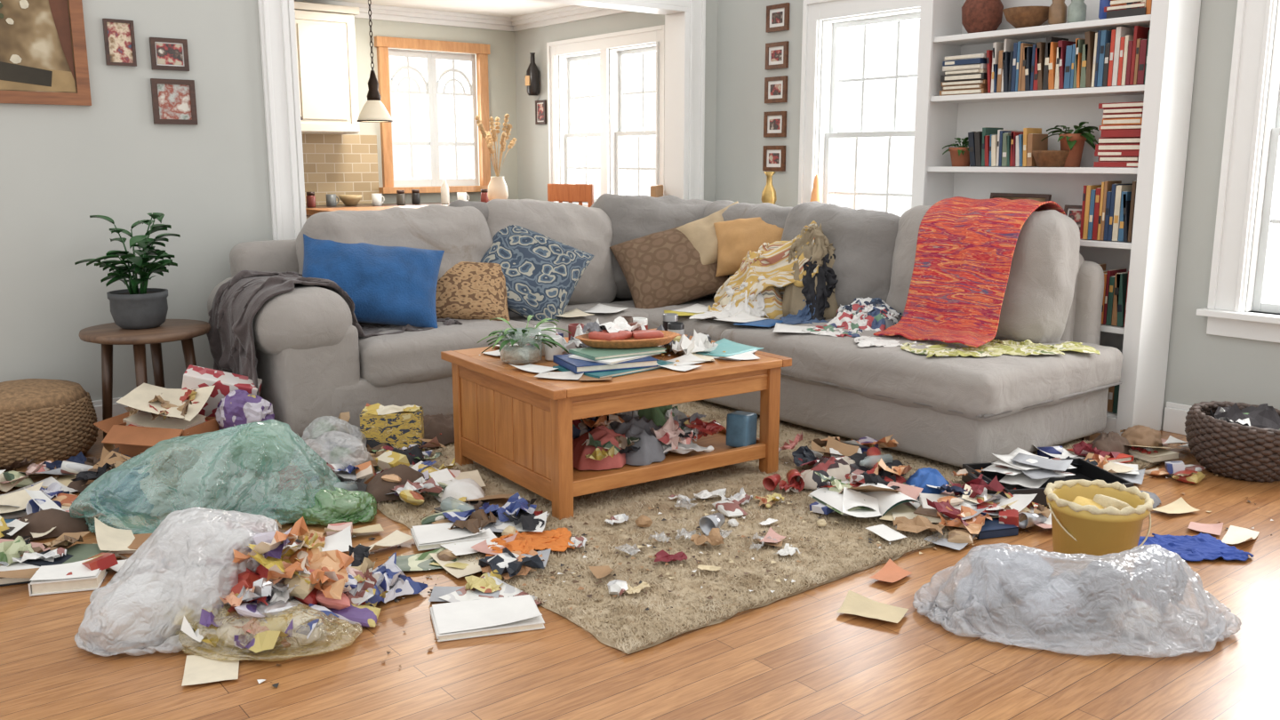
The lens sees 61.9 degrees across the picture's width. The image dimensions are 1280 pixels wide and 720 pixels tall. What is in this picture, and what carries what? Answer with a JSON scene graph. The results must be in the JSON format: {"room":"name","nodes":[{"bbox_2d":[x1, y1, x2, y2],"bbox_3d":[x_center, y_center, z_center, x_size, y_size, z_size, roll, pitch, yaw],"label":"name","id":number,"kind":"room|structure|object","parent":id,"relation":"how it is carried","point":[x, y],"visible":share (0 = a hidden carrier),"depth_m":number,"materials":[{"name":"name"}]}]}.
{"room":"living room","nodes":[
{"label":"living room","id":0,"kind":"room"},
{"bbox_2d":[0,0,717,400],"bbox_3d":[-2.396,-1.068,5.289,7.360,2.750,0.150,-8,13,-38],"label":"wall","id":1,"kind":"structure","parent":0,"point":[61,165],"depth_m":5.16,"materials":[{"name":"grey paint"}]},
{"bbox_2d":[0,0,91,105],"bbox_3d":[-2.935,-1.484,4.658,0.920,0.700,0.030,-8,13,-38],"label":"picture frame","id":2,"kind":"object","parent":1,"relation":"attached to","point":[44,60],"visible":1,"depth_m":4.85,"materials":[{"name":"brown wood"}]},
{"bbox_2d":[91,397,128,430],"bbox_3d":[-3.580,0.406,4.498,4.200,0.145,0.020,-8,13,-38],"label":"baseboard","id":3,"kind":"structure","parent":1,"relation":"attached to","point":[118,409],"depth_m":5.25,"materials":[{"name":"white paint"}]},
{"bbox_2d":[102,18,136,66],"bbox_3d":[-2.460,-1.500,5.044,0.130,0.210,0.020,-8,13,-38],"label":"picture frame","id":4,"kind":"object","parent":1,"relation":"attached to","point":[119,40],"visible":1,"depth_m":5.04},
{"bbox_2d":[149,37,189,71],"bbox_3d":[-2.287,-1.486,5.186,0.170,0.150,0.020,-8,13,-38],"label":"picture frame","id":5,"kind":"object","parent":1,"relation":"attached to","point":[165,53],"visible":1,"depth_m":5.18,"materials":[{"name":"brown wood"}]},
{"bbox_2d":[150,78,197,124],"bbox_3d":[-2.283,-1.266,5.230,0.200,0.215,0.020,-8,13,-38],"label":"picture frame","id":6,"kind":"object","parent":1,"relation":"attached to","point":[173,100],"visible":1,"depth_m":5.22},
{"bbox_2d":[294,0,630,31],"bbox_3d":[-1.958,-2.497,7.077,4.160,0.100,2.450,-8,13,-38],"label":"trim","id":7,"kind":"structure","parent":1,"relation":"attached to","point":[382,12],"depth_m":8.69,"materials":[{"name":"white paint"}]},
{"bbox_2d":[257,0,705,239],"bbox_3d":[-0.800,-1.138,6.560,3.030,2.420,0.220,-8,13,-38],"label":"trim","id":8,"kind":"structure","parent":1,"relation":"attached to","point":[684,20],"depth_m":6.72,"materials":[{"name":"white paint"}]},
{"bbox_2d":[305,17,518,206],"bbox_3d":[-3.237,-1.436,7.932,5.360,2.500,0.150,-8,13,-38],"label":"wall","id":9,"kind":"structure","parent":0,"point":[501,60],"depth_m":9.12,"materials":[{"name":"paint"}]},
{"bbox_2d":[294,1,359,134],"bbox_3d":[-2.703,-2.153,7.875,1.230,0.930,0.375,-8,13,-38],"label":"upper cabinet","id":10,"kind":"object","parent":9,"relation":"attached to","point":[325,37],"visible":0.36,"depth_m":7.96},
{"bbox_2d":[301,133,379,205],"bbox_3d":[-3.240,-1.392,7.830,2.820,0.550,0.013,-8,13,-38],"label":"backsplash","id":11,"kind":"structure","parent":9,"relation":"attached to","point":[339,164],"depth_m":8.49,"materials":[{"name":"tile"}]},
{"bbox_2d":[374,35,490,193],"bbox_3d":[-1.712,-2.033,8.942,1.080,1.240,0.160,-8,13,-38],"label":"window","id":12,"kind":"structure","parent":9,"relation":"in","point":[384,44],"depth_m":8.96,"materials":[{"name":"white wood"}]},
{"bbox_2d":[329,0,572,17],"bbox_3d":[-1.994,-2.589,7.024,4.260,0.100,2.460,-8,13,-38],"label":"ceiling","id":13,"kind":"structure","parent":0,"point":[500,8],"depth_m":8.44,"materials":[{"name":"paint"}]},
{"bbox_2d":[356,0,392,122],"bbox_3d":[-1.702,-2.000,6.761,0.224,0.957,0.224,-8,13,-38],"label":"pendant lamp","id":14,"kind":"object","parent":13,"relation":"hanging from","point":[373,110],"visible":1,"depth_m":6.78,"materials":[{"name":"glass"}]},
{"bbox_2d":[0,429,1279,719],"bbox_3d":[-0.715,0.702,3.582,7.500,0.100,10.600,-8,13,-38],"label":"floor","id":15,"kind":"structure","parent":0,"point":[796,657],"depth_m":2.79,"materials":[{"name":"brown wood"}]},
{"bbox_2d":[0,556,54,586],"bbox_3d":[-1.970,0.663,3.366,0.220,0.052,0.120,-4,11,-21],"label":"notebook","id":16,"kind":"object","parent":15,"relation":"on","point":[4,581],"visible":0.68,"depth_m":3.35,"materials":[{"name":"white paper"}]},
{"bbox_2d":[0,378,98,471],"bbox_3d":[-2.708,0.268,4.696,0.571,0.338,0.572,6,12,30],"label":"pouf","id":17,"kind":"object","parent":15,"relation":"on","point":[41,419],"visible":0.94,"depth_m":4.54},
{"bbox_2d":[28,557,107,596],"bbox_3d":[-1.776,0.668,3.316,0.190,0.062,0.140,-3,11,-15],"label":"book","id":18,"kind":"object","parent":15,"relation":"on","point":[48,580],"visible":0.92,"depth_m":3.27,"materials":[{"name":"white paper"}]},
{"bbox_2d":[79,319,210,439],"bbox_3d":[-2.293,0.111,5.002,0.560,0.542,0.560,-8,13,-38],"label":"side table","id":19,"kind":"object","parent":15,"relation":"on","point":[108,335],"visible":0.74,"depth_m":4.91,"materials":[{"name":"brown wood"}]},
{"bbox_2d":[74,212,180,329],"bbox_3d":[-2.307,-0.411,4.900,0.410,0.522,0.438,0,11,0],"label":"plant","id":20,"kind":"object","parent":19,"relation":"on","point":[132,308],"visible":1,"depth_m":4.84,"materials":[{"name":"green plant"}]},
{"bbox_2d":[93,383,219,457],"bbox_3d":[-2.120,0.282,4.648,0.462,0.322,0.346,2,11,13],"label":"box","id":21,"kind":"object","parent":15,"relation":"on","point":[164,413],"visible":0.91,"depth_m":4.61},
{"bbox_2d":[76,507,299,655],"bbox_3d":[-1.269,0.585,3.065,0.626,0.314,0.503,-5,12,-25],"label":"bag","id":22,"kind":"object","parent":15,"relation":"on","point":[129,619],"visible":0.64,"depth_m":2.91,"materials":[{"name":"plastic"}]},
{"bbox_2d":[73,419,339,534],"bbox_3d":[-1.572,0.403,3.948,0.928,0.348,0.562,0,11,-2],"label":"bag","id":23,"kind":"object","parent":15,"relation":"on","point":[245,468],"visible":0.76,"depth_m":3.85,"materials":[{"name":"green plastic"}]},
{"bbox_2d":[159,599,362,661],"bbox_3d":[-1.044,0.717,2.935,0.549,0.103,0.313,0,11,1],"label":"bag","id":24,"kind":"object","parent":15,"relation":"on","point":[281,622],"visible":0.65,"depth_m":2.86,"materials":[{"name":"clear plastic"}]},
{"bbox_2d":[171,516,388,652],"bbox_3d":[-1.016,0.594,3.027,0.601,0.306,0.530,-8,13,-38],"label":"wrapper spill","id":25,"kind":"object","parent":15,"relation":"on","point":[314,576],"visible":0.88,"depth_m":2.97,"materials":[{"name":"multicoloured paper"}]},
{"bbox_2d":[276,485,378,527],"bbox_3d":[-1.149,0.528,3.919,0.370,0.111,0.238,-1,11,-8],"label":"bag","id":26,"kind":"object","parent":15,"relation":"on","point":[336,505],"visible":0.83,"depth_m":3.87,"materials":[{"name":"plastic"}]},
{"bbox_2d":[305,204,448,215],"bbox_3d":[-1.474,-0.565,7.409,1.440,0.980,0.700,-8,13,-38],"label":"countertop","id":27,"kind":"structure","parent":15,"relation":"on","point":[311,211],"depth_m":7.17,"materials":[{"name":"brown wood"}]},
{"bbox_2d":[474,113,516,200],"bbox_3d":[-1.035,-1.442,7.674,0.264,0.642,0.323,2,11,9],"label":"vase","id":28,"kind":"object","parent":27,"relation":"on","point":[497,187],"visible":0.98,"depth_m":7.65,"materials":[{"name":"beige ceramic"}]},
{"bbox_2d":[305,200,480,219],"bbox_3d":[-2.042,-0.741,8.430,2.920,0.950,0.570,-8,13,-38],"label":"base cabinet","id":29,"kind":"object","parent":15,"relation":"on","point":[411,204],"visible":0.02,"depth_m":8.30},
{"bbox_2d":[360,552,427,607],"bbox_3d":[-0.815,0.665,3.215,0.230,0.095,0.295,7,13,35],"label":"packet","id":30,"kind":"object","parent":15,"relation":"on","point":[392,580],"visible":0.55,"depth_m":3.20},
{"bbox_2d":[429,594,544,641],"bbox_3d":[-0.442,0.729,3.060,0.300,0.046,0.209,-3,11,-16],"label":"paper stack","id":31,"kind":"object","parent":15,"relation":"on","point":[455,620],"visible":1,"depth_m":3.02,"materials":[{"name":"white paper"}]},
{"bbox_2d":[547,184,593,207],"bbox_3d":[-0.614,-0.727,7.879,0.420,1.125,0.420,6,12,30],"label":"dining chair","id":32,"kind":"object","parent":15,"relation":"on","point":[561,193],"visible":0.23,"depth_m":7.92,"materials":[{"name":"brown wood"}]},
{"bbox_2d":[0,411,1273,687],"bbox_3d":[-0.001,0.490,4.094,5.414,0.202,2.508,-2,11,-11],"label":"litter","id":33,"kind":"object","parent":15,"relation":"on","point":[44,504],"visible":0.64,"depth_m":3.83,"materials":[{"name":"multicoloured paper"}]},
{"bbox_2d":[181,364,262,416],"bbox_3d":[-1.898,0.170,4.826,0.366,0.305,0.157,-2,11,-10],"label":"gift box","id":34,"kind":"object","parent":33,"relation":"on","point":[194,377],"visible":0.48,"depth_m":4.76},
{"bbox_2d":[215,389,274,430],"bbox_3d":[-1.760,0.241,4.757,0.260,0.232,0.172,-1,11,-8],"label":"packet","id":35,"kind":"object","parent":33,"relation":"on","point":[238,407],"visible":0.59,"depth_m":4.68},
{"bbox_2d":[207,193,1122,470],"bbox_3d":[0.036,-0.203,5.160,3.292,1.098,3.192,-8,13,-38],"label":"sectional sofa","id":36,"kind":"object","parent":15,"relation":"on","point":[312,362],"visible":0.53,"depth_m":4.97,"materials":[{"name":"grey fabric"}]},
{"bbox_2d":[205,270,463,395],"bbox_3d":[-1.465,-0.103,5.274,1.186,0.684,0.623,-8,13,-38],"label":"throw","id":37,"kind":"object","parent":36,"relation":"on","point":[236,302],"visible":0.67,"depth_m":4.99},
{"bbox_2d":[302,233,444,327],"bbox_3d":[-1.345,-0.392,5.319,0.716,0.464,0.353,-1,11,-6],"label":"pillow","id":38,"kind":"object","parent":36,"relation":"on","point":[393,285],"visible":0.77,"depth_m":5.24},
{"bbox_2d":[435,261,509,320],"bbox_3d":[-0.936,-0.368,5.641,0.513,0.327,0.272,-2,11,-8],"label":"leopard pillow","id":39,"kind":"object","parent":36,"relation":"on","point":[467,291],"visible":0.54,"depth_m":5.58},
{"bbox_2d":[480,224,594,320],"bbox_3d":[-0.614,-0.469,5.832,0.678,0.574,0.410,1,11,7],"label":"pillow","id":40,"kind":"object","parent":36,"relation":"on","point":[541,273],"visible":0.68,"depth_m":5.77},
{"bbox_2d":[609,225,729,308],"bbox_3d":[0.185,-0.545,6.285,0.680,0.555,0.381,-2,11,-12],"label":"pillow","id":41,"kind":"object","parent":36,"relation":"on","point":[662,268],"visible":0.7,"depth_m":6.18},
{"bbox_2d":[555,303,811,333],"bbox_3d":[0.294,-0.251,5.714,1.440,0.038,0.735,5,12,24],"label":"magazine","id":42,"kind":"object","parent":36,"relation":"on","point":[753,320],"visible":0.93,"depth_m":5.63,"materials":[{"name":"white paper"}]},
{"bbox_2d":[675,200,738,264],"bbox_3d":[0.469,-0.738,6.298,0.472,0.387,0.283,-3,11,-15],"label":"pillow","id":43,"kind":"object","parent":36,"relation":"on","point":[701,233],"visible":0.49,"depth_m":6.23,"materials":[{"name":"fabric"}]},
{"bbox_2d":[684,274,767,320],"bbox_3d":[0.474,-0.331,5.694,0.387,0.236,0.393,9,14,40],"label":"shirt","id":44,"kind":"object","parent":36,"relation":"on","point":[723,310],"visible":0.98,"depth_m":5.72,"materials":[{"name":"fabric"}]},
{"bbox_2d":[713,216,783,276],"bbox_3d":[0.676,-0.662,6.142,0.517,0.359,0.268,1,11,7],"label":"pillow","id":45,"kind":"object","parent":36,"relation":"on","point":[736,237],"visible":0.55,"depth_m":6.07,"materials":[{"name":"orange fabric"}]},
{"bbox_2d":[705,224,815,311],"bbox_3d":[0.710,-0.509,5.863,0.628,0.494,0.454,4,11,22],"label":"striped blanket","id":46,"kind":"object","parent":36,"relation":"on","point":[777,263],"visible":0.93,"depth_m":5.74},
{"bbox_2d":[781,291,823,324],"bbox_3d":[0.846,-0.280,5.533,0.216,0.162,0.248,1,11,5],"label":"shirt","id":47,"kind":"object","parent":36,"relation":"on","point":[801,316],"visible":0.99,"depth_m":5.57,"materials":[{"name":"blue fabric"}]},
{"bbox_2d":[737,223,899,328],"bbox_3d":[0.908,-0.456,5.653,0.575,0.526,1.170,-8,13,-38],"label":"heap","id":48,"kind":"object","parent":36,"relation":"on","point":[778,303],"visible":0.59,"depth_m":5.66,"materials":[{"name":"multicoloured fabric"}]},
{"bbox_2d":[791,225,836,265],"bbox_3d":[0.934,-0.588,5.683,0.242,0.251,0.226,-8,13,-38],"label":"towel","id":49,"kind":"object","parent":48,"relation":"on","point":[814,236],"visible":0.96,"depth_m":5.62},
{"bbox_2d":[800,248,839,319],"bbox_3d":[0.948,-0.406,5.592,0.166,0.380,0.192,8,13,37],"label":"shirt","id":50,"kind":"object","parent":36,"relation":"on","point":[818,284],"visible":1,"depth_m":5.57,"materials":[{"name":"fabric"}]},
{"bbox_2d":[804,298,895,337],"bbox_3d":[1.022,-0.211,5.223,0.346,0.140,0.412,7,13,35],"label":"shirt","id":51,"kind":"object","parent":36,"relation":"on","point":[848,321],"visible":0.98,"depth_m":5.24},
{"bbox_2d":[833,296,902,325],"bbox_3d":[1.164,-0.242,5.382,0.366,0.148,0.302,4,11,18],"label":"patterned top","id":52,"kind":"object","parent":36,"relation":"on","point":[864,300],"visible":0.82,"depth_m":5.32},
{"bbox_2d":[855,335,919,346],"bbox_3d":[1.135,-0.099,4.952,0.280,0.023,0.352,1,11,6],"label":"vest","id":53,"kind":"object","parent":36,"relation":"on","point":[864,340],"visible":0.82,"depth_m":4.87,"materials":[{"name":"fabric"}]},
{"bbox_2d":[873,196,1066,347],"bbox_3d":[1.589,-0.443,5.050,0.868,0.634,0.620,-8,13,-38],"label":"throw","id":54,"kind":"object","parent":36,"relation":"on","point":[965,247],"visible":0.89,"depth_m":4.94,"materials":[{"name":"fabric"}]},
{"bbox_2d":[892,333,1064,357],"bbox_3d":[1.490,-0.069,4.770,0.679,0.040,0.453,-1,11,-4],"label":"scarf","id":55,"kind":"object","parent":36,"relation":"on","point":[1008,347],"visible":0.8,"depth_m":4.68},
{"bbox_2d":[1018,341,1099,353],"bbox_3d":[1.831,-0.057,4.795,0.422,0.038,0.205,0,11,2],"label":"scarf","id":56,"kind":"object","parent":36,"relation":"on","point":[1071,346],"visible":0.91,"depth_m":4.75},
{"bbox_2d":[373,400,1166,654],"bbox_3d":[0.411,0.434,4.659,3.060,0.026,2.401,-8,13,-38],"label":"shag rug","id":57,"kind":"object","parent":15,"relation":"on","point":[624,624],"visible":0.31,"depth_m":3.61,"materials":[{"name":"carpet"}]},
{"bbox_2d":[292,435,372,475],"bbox_3d":[-1.283,0.403,4.386,0.354,0.186,0.305,0,11,-2],"label":"bag","id":58,"kind":"object","parent":57,"relation":"on","point":[335,456],"visible":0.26,"depth_m":4.33,"materials":[{"name":"plastic"}]},
{"bbox_2d":[301,416,367,453],"bbox_3d":[-1.310,0.350,4.607,0.279,0.207,0.275,-8,13,-38],"label":"bag","id":59,"kind":"object","parent":57,"relation":"on","point":[322,428],"visible":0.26,"depth_m":4.56,"materials":[{"name":"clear plastic"}]},
{"bbox_2d":[360,402,424,451],"bbox_3d":[-1.087,0.311,4.687,0.262,0.241,0.134,-1,11,-8],"label":"carton","id":60,"kind":"object","parent":57,"relation":"on","point":[400,427],"visible":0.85,"depth_m":4.63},
{"bbox_2d":[410,521,489,551],"bbox_3d":[-0.653,0.591,3.663,0.240,0.040,0.180,-4,11,-19],"label":"notebook","id":61,"kind":"object","parent":57,"relation":"on","point":[426,537],"visible":0.84,"depth_m":3.63,"materials":[{"name":"white paper"}]},
{"bbox_2d":[480,549,543,579],"bbox_3d":[-0.397,0.643,3.410,0.153,0.033,0.217,7,13,32],"label":"paper","id":62,"kind":"object","parent":57,"relation":"on","point":[524,570],"visible":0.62,"depth_m":3.36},
{"bbox_2d":[483,527,578,557],"bbox_3d":[-0.380,0.606,3.610,0.327,0.028,0.260,-3,11,-15],"label":"cloth","id":63,"kind":"object","parent":57,"relation":"on","point":[558,539],"visible":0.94,"depth_m":3.60,"materials":[{"name":"fabric"}]},
{"bbox_2d":[440,328,791,519],"bbox_3d":[-0.110,0.224,4.501,1.128,0.501,0.960,-7,13,-34],"label":"coffee table","id":64,"kind":"object","parent":57,"relation":"on","point":[510,421],"visible":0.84,"depth_m":4.15,"materials":[{"name":"brown wood"}]},
{"bbox_2d":[477,315,571,364],"bbox_3d":[-0.475,-0.084,4.351,0.388,0.156,0.392,-4,11,-19],"label":"potted plant","id":65,"kind":"object","parent":64,"relation":"on","point":[521,351],"visible":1,"depth_m":4.26,"materials":[{"name":"grey ceramic"}]},
{"bbox_2d":[544,335,562,360],"bbox_3d":[-0.351,-0.049,4.333,0.072,0.095,0.072,-8,13,-38],"label":"cup","id":66,"kind":"object","parent":64,"relation":"on","point":[549,352],"visible":0.7,"depth_m":4.31,"materials":[{"name":"ceramic"}]},
{"bbox_2d":[552,345,673,378],"bbox_3d":[-0.114,-0.004,4.175,0.440,0.065,0.337,-8,13,-38],"label":"book stack","id":67,"kind":"object","parent":64,"relation":"on","point":[598,363],"visible":0.9,"depth_m":4.10,"materials":[{"name":"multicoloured paper"}]},
{"bbox_2d":[575,330,679,348],"bbox_3d":[-0.048,-0.083,4.299,0.404,0.038,0.294,-8,13,-38],"label":"wicker tray","id":68,"kind":"object","parent":67,"relation":"on","point":[668,336],"visible":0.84,"depth_m":4.20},
{"bbox_2d":[583,316,663,340],"bbox_3d":[-0.079,-0.123,4.296,0.302,0.075,0.269,-8,13,-38],"label":"packet","id":69,"kind":"object","parent":68,"relation":"on","point":[620,329],"visible":0.94,"depth_m":4.25,"materials":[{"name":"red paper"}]},
{"bbox_2d":[479,318,759,380],"bbox_3d":[-0.148,-0.081,4.422,0.994,0.126,0.967,-8,13,-38],"label":"clutter","id":70,"kind":"object","parent":64,"relation":"on","point":[700,342],"visible":0.4,"depth_m":4.38,"materials":[{"name":"white paper"}]},
{"bbox_2d":[572,404,725,470],"bbox_3d":[-0.096,0.177,4.475,0.753,0.356,0.700,-7,13,-32],"label":"pile","id":71,"kind":"object","parent":64,"relation":"on","point":[599,443],"visible":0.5,"depth_m":4.26,"materials":[{"name":"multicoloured fabric"}]},
{"bbox_2d":[662,439,712,454],"bbox_3d":[0.105,0.353,4.306,0.358,0.069,0.241,-8,13,-38],"label":"towel","id":72,"kind":"object","parent":64,"relation":"on","point":[692,447],"visible":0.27,"depth_m":4.31,"materials":[{"name":"fabric"}]},
{"bbox_2d":[682,338,763,360],"bbox_3d":[0.370,-0.043,4.499,0.287,0.025,0.346,9,14,39],"label":"folder","id":73,"kind":"object","parent":64,"relation":"on","point":[731,348],"visible":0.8,"depth_m":4.54,"materials":[{"name":"teal paper"}]},
{"bbox_2d":[726,410,757,447],"bbox_3d":[0.424,0.290,4.451,0.100,0.143,0.104,7,13,34],"label":"tin","id":74,"kind":"object","parent":64,"relation":"on","point":[741,426],"visible":0.98,"depth_m":4.41,"materials":[{"name":"paint"}]},
{"bbox_2d":[796,456,861,489],"bbox_3d":[0.771,0.438,4.323,0.340,0.101,0.236,-3,11,-16],"label":"cloth","id":75,"kind":"object","parent":57,"relation":"on","point":[842,468],"visible":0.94,"depth_m":4.25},
{"bbox_2d":[808,482,921,516],"bbox_3d":[0.834,0.522,3.969,0.340,0.053,0.240,-4,11,-21],"label":"open magazine","id":76,"kind":"object","parent":57,"relation":"on","point":[887,500],"visible":0.76,"depth_m":3.92,"materials":[{"name":"white paper"}]},
{"bbox_2d":[905,467,949,498],"bbox_3d":[1.128,0.470,4.205,0.180,0.082,0.298,4,11,21],"label":"jacket","id":77,"kind":"object","parent":57,"relation":"on","point":[923,476],"visible":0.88,"depth_m":4.14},
{"bbox_2d":[961,457,1134,505],"bbox_3d":[1.571,0.476,4.194,0.567,0.078,0.360,-2,11,-10],"label":"tray","id":78,"kind":"object","parent":57,"relation":"on","point":[1088,471],"visible":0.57,"depth_m":4.27,"materials":[{"name":"plastic"}]},
{"bbox_2d":[981,447,1076,487],"bbox_3d":[1.566,0.422,4.227,0.384,0.076,0.297,-8,13,-38],"label":"papers","id":79,"kind":"object","parent":78,"relation":"on","point":[1025,468],"visible":1,"depth_m":4.19,"materials":[{"name":"white paper"}]},
{"bbox_2d":[1120,424,1162,448],"bbox_3d":[2.251,0.356,4.796,0.231,0.113,0.162,-8,13,-38],"label":"paper bag","id":80,"kind":"object","parent":57,"relation":"on","point":[1138,435],"visible":0.62,"depth_m":4.74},
{"bbox_2d":[911,0,1200,434],"bbox_3d":[2.022,-0.962,5.404,0.305,2.500,1.330,-8,13,-38],"label":"bookcase","id":81,"kind":"object","parent":15,"relation":"on","point":[1150,258],"visible":0.5,"depth_m":5.13,"materials":[{"name":"white paint"}]},
{"bbox_2d":[942,136,969,166],"bbox_3d":[1.739,-1.117,5.727,0.207,0.154,0.206,-8,13,-38],"label":"potted succulent","id":82,"kind":"object","parent":81,"relation":"on","point":[960,156],"visible":0.83,"depth_m":5.70,"materials":[{"name":"ceramic"}]},
{"bbox_2d":[961,0,1003,33],"bbox_3d":[1.780,-1.818,5.542,0.206,0.250,0.213,-8,13,-38],"label":"woven vase","id":83,"kind":"object","parent":81,"relation":"on","point":[978,16],"visible":0.8,"depth_m":5.47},
{"bbox_2d":[990,192,1051,201],"bbox_3d":[1.955,-0.762,5.531,0.059,0.200,0.340,-8,13,-38],"label":"picture frame","id":84,"kind":"object","parent":81,"relation":"on","point":[1041,197],"visible":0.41,"depth_m":5.50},
{"bbox_2d":[1002,6,1049,28],"bbox_3d":[1.940,-1.705,5.342,0.240,0.100,0.240,-8,13,-38],"label":"wooden bowl","id":85,"kind":"object","parent":81,"relation":"on","point":[1019,17],"visible":0.82,"depth_m":5.26,"materials":[{"name":"brown wood"}]},
{"bbox_2d":[939,0,1151,413],"bbox_3d":[2.016,-0.791,5.413,0.191,1.952,1.148,-8,13,-38],"label":"books","id":86,"kind":"object","parent":81,"relation":"on","point":[1117,57],"visible":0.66,"depth_m":5.09,"materials":[{"name":"paper"}]},
{"bbox_2d":[1032,150,1069,167],"bbox_3d":[2.047,-0.998,5.288,0.201,0.080,0.201,-8,13,-38],"label":"wooden bowl","id":87,"kind":"object","parent":81,"relation":"on","point":[1043,158],"visible":0.91,"depth_m":5.22,"materials":[{"name":"brown wood"}]},
{"bbox_2d":[1048,0,1067,24],"bbox_3d":[2.038,-1.694,5.202,0.084,0.130,0.084,-8,13,-38],"label":"jar","id":88,"kind":"object","parent":81,"relation":"in","point":[1058,10],"visible":0.8,"depth_m":5.17,"materials":[{"name":"ceramic"}]},
{"bbox_2d":[1041,121,1099,167],"bbox_3d":[2.136,-1.056,5.234,0.243,0.215,0.276,-8,13,-38],"label":"ivy","id":89,"kind":"object","parent":81,"relation":"on","point":[1074,142],"visible":0.98,"depth_m":5.19,"materials":[{"name":"ceramic"}]},
{"bbox_2d":[1066,0,1087,23],"bbox_3d":[2.100,-1.674,5.126,0.084,0.120,0.084,-8,13,-38],"label":"jar","id":90,"kind":"object","parent":81,"relation":"in","point":[1076,10],"visible":0.83,"depth_m":5.09,"materials":[{"name":"ceramic"}]},
{"bbox_2d":[912,543,1236,657],"bbox_3d":[1.232,0.639,3.021,0.877,0.225,0.436,2,11,8],"label":"bag","id":91,"kind":"object","parent":15,"relation":"on","point":[1136,604],"visible":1,"depth_m":2.96,"materials":[{"name":"clear plastic"}]},
{"bbox_2d":[1043,479,1153,575],"bbox_3d":[1.473,0.546,3.450,0.327,0.255,0.328,-8,13,-38],"label":"bucket","id":92,"kind":"object","parent":15,"relation":"on","point":[1097,516],"visible":0.91,"depth_m":3.37,"materials":[{"name":"plastic"}]},
{"bbox_2d":[1137,533,1253,560],"bbox_3d":[1.857,0.625,3.621,0.363,0.024,0.260,0,11,1],"label":"cloth","id":93,"kind":"object","parent":15,"relation":"on","point":[1202,547],"visible":0.83,"depth_m":3.61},
{"bbox_2d":[1184,400,1279,482],"bbox_3d":[2.565,0.325,4.499,0.479,0.314,0.479,3,11,17],"label":"wicker basket","id":94,"kind":"object","parent":15,"relation":"on","point":[1238,441],"visible":1,"depth_m":4.38,"materials":[{"name":"brown wicker"}]},
{"bbox_3d":[0.677,-0.495,7.185,0.280,0.925,0.680,-8,13,-38],"label":"cabinet","id":95,"kind":"object","parent":15,"relation":"on","visible":0},
{"bbox_2d":[760,171,776,204],"bbox_3d":[0.836,-1.067,6.908,0.110,0.300,0.110,-8,13,-38],"label":"brass vase","id":96,"kind":"object","parent":95,"relation":"on","point":[769,193],"visible":0.69,"depth_m":6.87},
{"bbox_2d":[514,0,1279,430],"bbox_3d":[1.677,-1.237,6.191,0.160,2.750,9.000,-8,13,-38],"label":"wall","id":97,"kind":"structure","parent":0,"point":[1202,366],"depth_m":6.79,"materials":[{"name":"grey paint"}]},
{"bbox_2d":[525,52,539,95],"bbox_3d":[-0.911,-2.424,9.049,0.115,0.350,0.110,-8,13,-38],"label":"ornament","id":98,"kind":"object","parent":97,"relation":"attached to","point":[532,73],"visible":1,"depth_m":9.02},
{"bbox_2d":[535,99,546,124],"bbox_3d":[-0.846,-2.115,9.107,0.020,0.200,0.150,-8,13,-38],"label":"picture frame","id":99,"kind":"object","parent":97,"relation":"attached to","point":[540,106],"visible":1,"depth_m":9.10,"materials":[{"name":"brown wood"}]},
{"bbox_2d":[546,24,664,207],"bbox_3d":[-0.232,-1.837,8.466,0.210,1.430,1.590,-8,13,-38],"label":"window","id":100,"kind":"structure","parent":97,"relation":"in","point":[612,133],"depth_m":8.44,"materials":[{"name":"paint"}]},
{"bbox_2d":[762,145,785,171],"bbox_3d":[0.886,-1.329,7.036,0.020,0.165,0.190,-8,13,-38],"label":"picture frame","id":101,"kind":"object","parent":97,"relation":"attached to","point":[773,156],"visible":1,"depth_m":7.03,"materials":[{"name":"brown wood"}]},
{"bbox_2d":[763,111,786,137],"bbox_3d":[0.886,-1.546,6.995,0.020,0.165,0.190,-8,13,-38],"label":"picture frame","id":102,"kind":"object","parent":97,"relation":"attached to","point":[774,122],"visible":1,"depth_m":6.99,"materials":[{"name":"brown wood"}]},
{"bbox_2d":[764,75,787,103],"bbox_3d":[0.886,-1.762,6.955,0.020,0.165,0.190,-8,13,-38],"label":"picture frame","id":103,"kind":"object","parent":97,"relation":"attached to","point":[775,87],"visible":1,"depth_m":6.95,"materials":[{"name":"brown wood"}]},
{"bbox_2d":[765,40,788,70],"bbox_3d":[0.886,-1.973,6.915,0.020,0.165,0.190,-8,13,-38],"label":"picture frame","id":104,"kind":"object","parent":97,"relation":"attached to","point":[776,53],"visible":1,"depth_m":6.91,"materials":[{"name":"brown wood"}]},
{"bbox_2d":[765,2,789,32],"bbox_3d":[0.886,-2.204,6.872,0.020,0.165,0.190,-8,13,-38],"label":"picture frame","id":105,"kind":"object","parent":97,"relation":"attached to","point":[777,15],"visible":1,"depth_m":6.86,"materials":[{"name":"brown wood"}]},
{"bbox_2d":[797,0,920,212],"bbox_3d":[1.407,-1.353,6.458,0.210,1.680,1.100,-8,13,-38],"label":"window","id":106,"kind":"structure","parent":97,"relation":"in","point":[814,12],"depth_m":6.65,"materials":[{"name":"paint"}]},
{"bbox_2d":[1162,401,1191,435],"bbox_3d":[3.482,0.488,4.056,0.020,0.145,2.970,-8,13,-38],"label":"baseboard","id":107,"kind":"structure","parent":97,"relation":"attached to","point":[1174,420],"depth_m":5.15,"materials":[{"name":"white paint"}]},
{"bbox_2d":[1196,0,1279,343],"bbox_3d":[3.069,-0.950,4.388,0.230,1.850,1.270,-8,13,-38],"label":"window","id":108,"kind":"structure","parent":97,"relation":"in","point":[1255,20],"depth_m":4.78,"materials":[{"name":"paint"}]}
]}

